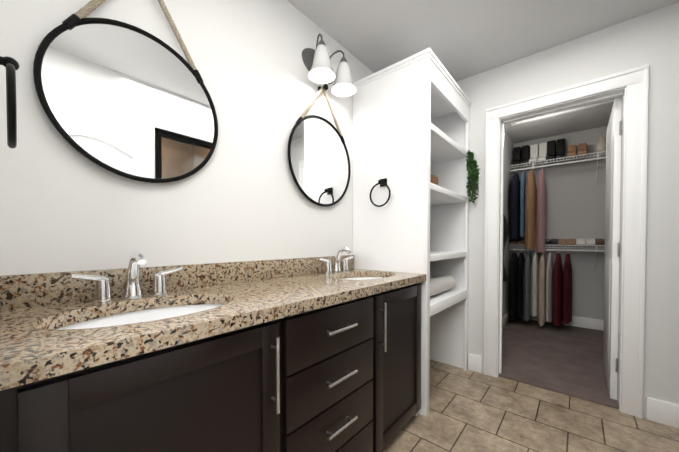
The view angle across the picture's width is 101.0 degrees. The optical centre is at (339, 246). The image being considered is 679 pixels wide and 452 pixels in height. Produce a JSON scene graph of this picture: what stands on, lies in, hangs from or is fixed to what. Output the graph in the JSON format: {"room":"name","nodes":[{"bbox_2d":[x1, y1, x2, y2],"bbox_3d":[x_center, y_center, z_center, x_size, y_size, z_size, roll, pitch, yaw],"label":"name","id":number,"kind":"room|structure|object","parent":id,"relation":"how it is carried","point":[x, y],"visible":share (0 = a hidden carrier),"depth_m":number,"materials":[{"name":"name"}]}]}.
{"room":"bathroom","nodes":[
{"label":"bathroom","id":0,"kind":"room"},
{"bbox_2d":[0,256,353,310],"bbox_3d":[-0.442,0.125,1.424,0.020,0.100,1.676,1,1,40],"label":"backsplash","id":1,"kind":"structure","parent":0,"relation":"attached to","point":[26,290],"depth_m":1.13,"materials":[{"name":"beige stone"}]},
{"bbox_2d":[0,0,373,275],"bbox_3d":[-0.391,-0.173,1.591,0.120,2.440,3.295,1,1,40],"label":"wall","id":2,"kind":"structure","parent":0,"point":[66,206],"depth_m":1.23,"materials":[{"name":"white paint"}]},
{"bbox_2d":[33,0,217,182],"bbox_3d":[-0.730,-0.651,1.047,0.057,0.818,0.565,1,1,40],"label":"mirror","id":3,"kind":"object","parent":2,"relation":"attached to","point":[126,100],"visible":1,"depth_m":1.01,"materials":[{"name":"clear glass"}]},
{"bbox_2d":[287,84,350,206],"bbox_3d":[-0.104,-0.638,1.782,0.057,0.768,0.565,1,1,40],"label":"mirror","id":4,"kind":"object","parent":2,"relation":"attached to","point":[319,161],"visible":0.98,"depth_m":1.76,"materials":[{"name":"clear glass"}]},
{"bbox_2d":[302,34,355,96],"bbox_3d":[-0.053,-1.127,1.724,0.200,0.264,0.362,1,1,40],"label":"sconce","id":5,"kind":"object","parent":2,"relation":"attached to","point":[317,62],"visible":1,"depth_m":1.70,"materials":[{"name":"white glass"}]},
{"bbox_2d":[287,0,678,143],"bbox_3d":[1.133,-1.444,1.649,3.340,0.100,5.390,1,1,40],"label":"ceiling","id":6,"kind":"structure","parent":0,"point":[462,39],"depth_m":1.80,"materials":[{"name":"white paint"}]},
{"bbox_2d":[502,130,513,316],"bbox_3d":[1.790,-0.200,3.273,0.120,2.440,2.095,1,1,40],"label":"wall","id":7,"kind":"structure","parent":0,"point":[508,156],"depth_m":3.64,"materials":[{"name":"grey paint"}]},
{"bbox_2d":[471,311,509,363],"bbox_3d":[1.810,0.945,3.210,0.016,0.128,1.955,1,1,40],"label":"baseboard","id":8,"kind":"structure","parent":7,"relation":"attached to","point":[505,319],"depth_m":3.39,"materials":[{"name":"white paint"}]},
{"bbox_2d":[511,96,621,125],"bbox_3d":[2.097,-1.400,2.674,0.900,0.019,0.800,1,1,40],"label":"trim","id":9,"kind":"structure","parent":7,"relation":"attached to","point":[592,105],"depth_m":2.92,"materials":[{"name":"white paint"}]},
{"bbox_2d":[381,359,678,451],"bbox_3d":[0.612,1.087,0.691,2.840,0.050,3.195,1,1,40],"label":"floor","id":10,"kind":"structure","parent":0,"point":[471,411],"depth_m":1.65,"materials":[{"name":"tile"}]},
{"bbox_2d":[0,279,425,451],"bbox_3d":[-0.225,0.635,1.248,0.588,0.834,1.672,1,1,40],"label":"bathroom vanity","id":11,"kind":"object","parent":10,"relation":"on","point":[316,354],"depth_m":0.82,"materials":[{"name":"black wood"}]},
{"bbox_2d":[0,267,425,382],"bbox_3d":[-0.233,0.197,1.247,0.569,0.040,1.676,1,1,40],"label":"countertop","id":12,"kind":"structure","parent":11,"relation":"on","point":[24,350],"depth_m":0.78,"materials":[{"name":"beige stone"}]},
{"bbox_2d":[68,251,183,302],"bbox_3d":[-0.691,0.100,0.953,0.146,0.165,0.318,1,1,40],"label":"faucet","id":13,"kind":"object","parent":12,"relation":"on","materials":[{"name":"silver metal"}]},
{"bbox_2d":[40,295,223,338],"bbox_3d":[-0.564,0.291,0.848,0.360,0.158,0.520,1,1,40],"label":"sink","id":14,"kind":"object","parent":12,"relation":"in","point":[130,314],"depth_m":0.93,"materials":[{"name":"white ceramic"}]},
{"bbox_2d":[316,247,353,270],"bbox_3d":[0.014,0.086,1.781,0.146,0.165,0.318,1,1,40],"label":"faucet","id":15,"kind":"object","parent":12,"relation":"on","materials":[{"name":"silver metal"}]},
{"bbox_2d":[340,275,379,278],"bbox_3d":[0.141,0.278,1.676,0.360,0.158,0.520,1,1,40],"label":"sink","id":16,"kind":"object","parent":12,"relation":"in","point":[341,276],"depth_m":1.88,"materials":[{"name":"white ceramic"}]},
{"bbox_2d":[353,48,479,416],"bbox_3d":[0.633,-0.076,2.184,0.667,2.227,0.896,1,1,40],"label":"shelf unit","id":17,"kind":"object","parent":10,"relation":"on","point":[411,126],"visible":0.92,"depth_m":1.94,"materials":[{"name":"white wood"}]},
{"bbox_2d":[370,178,390,206],"bbox_3d":[0.279,-0.356,1.866,0.162,0.194,0.061,1,1,40],"label":"towel ring","id":18,"kind":"object","parent":17,"relation":"attached to","point":[382,182],"visible":1,"depth_m":1.86,"materials":[{"name":"black metal"}]},
{"bbox_2d":[430,275,455,295],"bbox_3d":[0.692,0.294,2.059,0.121,0.114,0.600,1,1,40],"label":"towel","id":19,"kind":"object","parent":17,"relation":"in","point":[439,286],"depth_m":2.07,"materials":[{"name":"white fabric"}]},
{"bbox_2d":[466,150,479,203],"bbox_3d":[1.075,-0.560,2.256,0.098,0.438,0.201,1,1,40],"label":"hanging greenery","id":20,"kind":"object","parent":17,"relation":"on","point":[472,177],"depth_m":2.25,"materials":[{"name":"green plant"}]},
{"bbox_2d":[498,318,618,408],"bbox_3d":[2.385,1.050,2.642,1.630,0.062,2.075,1,1,40],"label":"floor","id":21,"kind":"structure","parent":0,"point":[566,360],"depth_m":2.52,"materials":[{"name":"grey carpet"}]},
{"bbox_2d":[513,126,620,321],"bbox_3d":[3.096,-0.203,3.458,1.630,2.440,0.120,1,1,40],"label":"wall","id":22,"kind":"structure","parent":0,"point":[576,195],"depth_m":3.47,"materials":[{"name":"grey paint"}]},
{"bbox_2d":[503,135,621,326],"bbox_3d":[2.531,-0.173,2.799,1.621,2.290,1.611,1,1,40],"label":"contents","id":23,"kind":"object","parent":22,"relation":"attached to","point":[542,292],"visible":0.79,"depth_m":3.42,"materials":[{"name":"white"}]},
{"bbox_2d":[521,316,618,332],"bbox_3d":[3.047,0.942,3.426,1.560,0.128,0.020,1,1,40],"label":"baseboard","id":24,"kind":"structure","parent":22,"relation":"attached to","point":[598,324],"depth_m":3.44,"materials":[{"name":"white paint"}]},
{"bbox_2d":[456,2,678,417],"bbox_3d":[1.674,-0.178,1.918,2.600,2.440,0.120,1,1,40],"label":"wall","id":25,"kind":"structure","parent":0,"point":[654,40],"depth_m":1.69,"materials":[{"name":"white paint"}]},
{"bbox_2d":[483,64,648,418],"bbox_3d":[1.549,-0.022,2.021,0.880,2.125,0.164,1,1,40],"label":"door frame","id":26,"kind":"structure","parent":25,"relation":"attached to","point":[630,87],"depth_m":1.76,"materials":[{"name":"white paint"}]},
{"bbox_2d":[603,97,622,399],"bbox_3d":[2.079,0.021,2.092,0.108,2.008,0.735,1,1,40],"label":"closet door","id":27,"kind":"structure","parent":25,"relation":"in","point":[612,245],"depth_m":1.88,"materials":[{"name":"white paint"}]},
{"bbox_2d":[646,397,678,427],"bbox_3d":[2.236,0.984,1.368,1.003,0.135,0.016,1,1,40],"label":"baseboard","id":28,"kind":"structure","parent":25,"relation":"attached to","point":[662,412],"depth_m":1.65,"materials":[{"name":"white paint"}]},
{"bbox_3d":[-0.796,-0.156,0.529,0.640,2.440,0.132,1,1,40],"label":"wall","id":29,"kind":"structure","parent":0,"visible":0},
{"bbox_2d":[0,56,19,148],"bbox_3d":[-0.672,-0.295,0.549,0.162,0.194,0.061,1,1,40],"label":"towel ring","id":30,"kind":"object","parent":29,"relation":"attached to","point":[11,65],"visible":1,"depth_m":0.52,"materials":[{"name":"black metal"}]}
]}

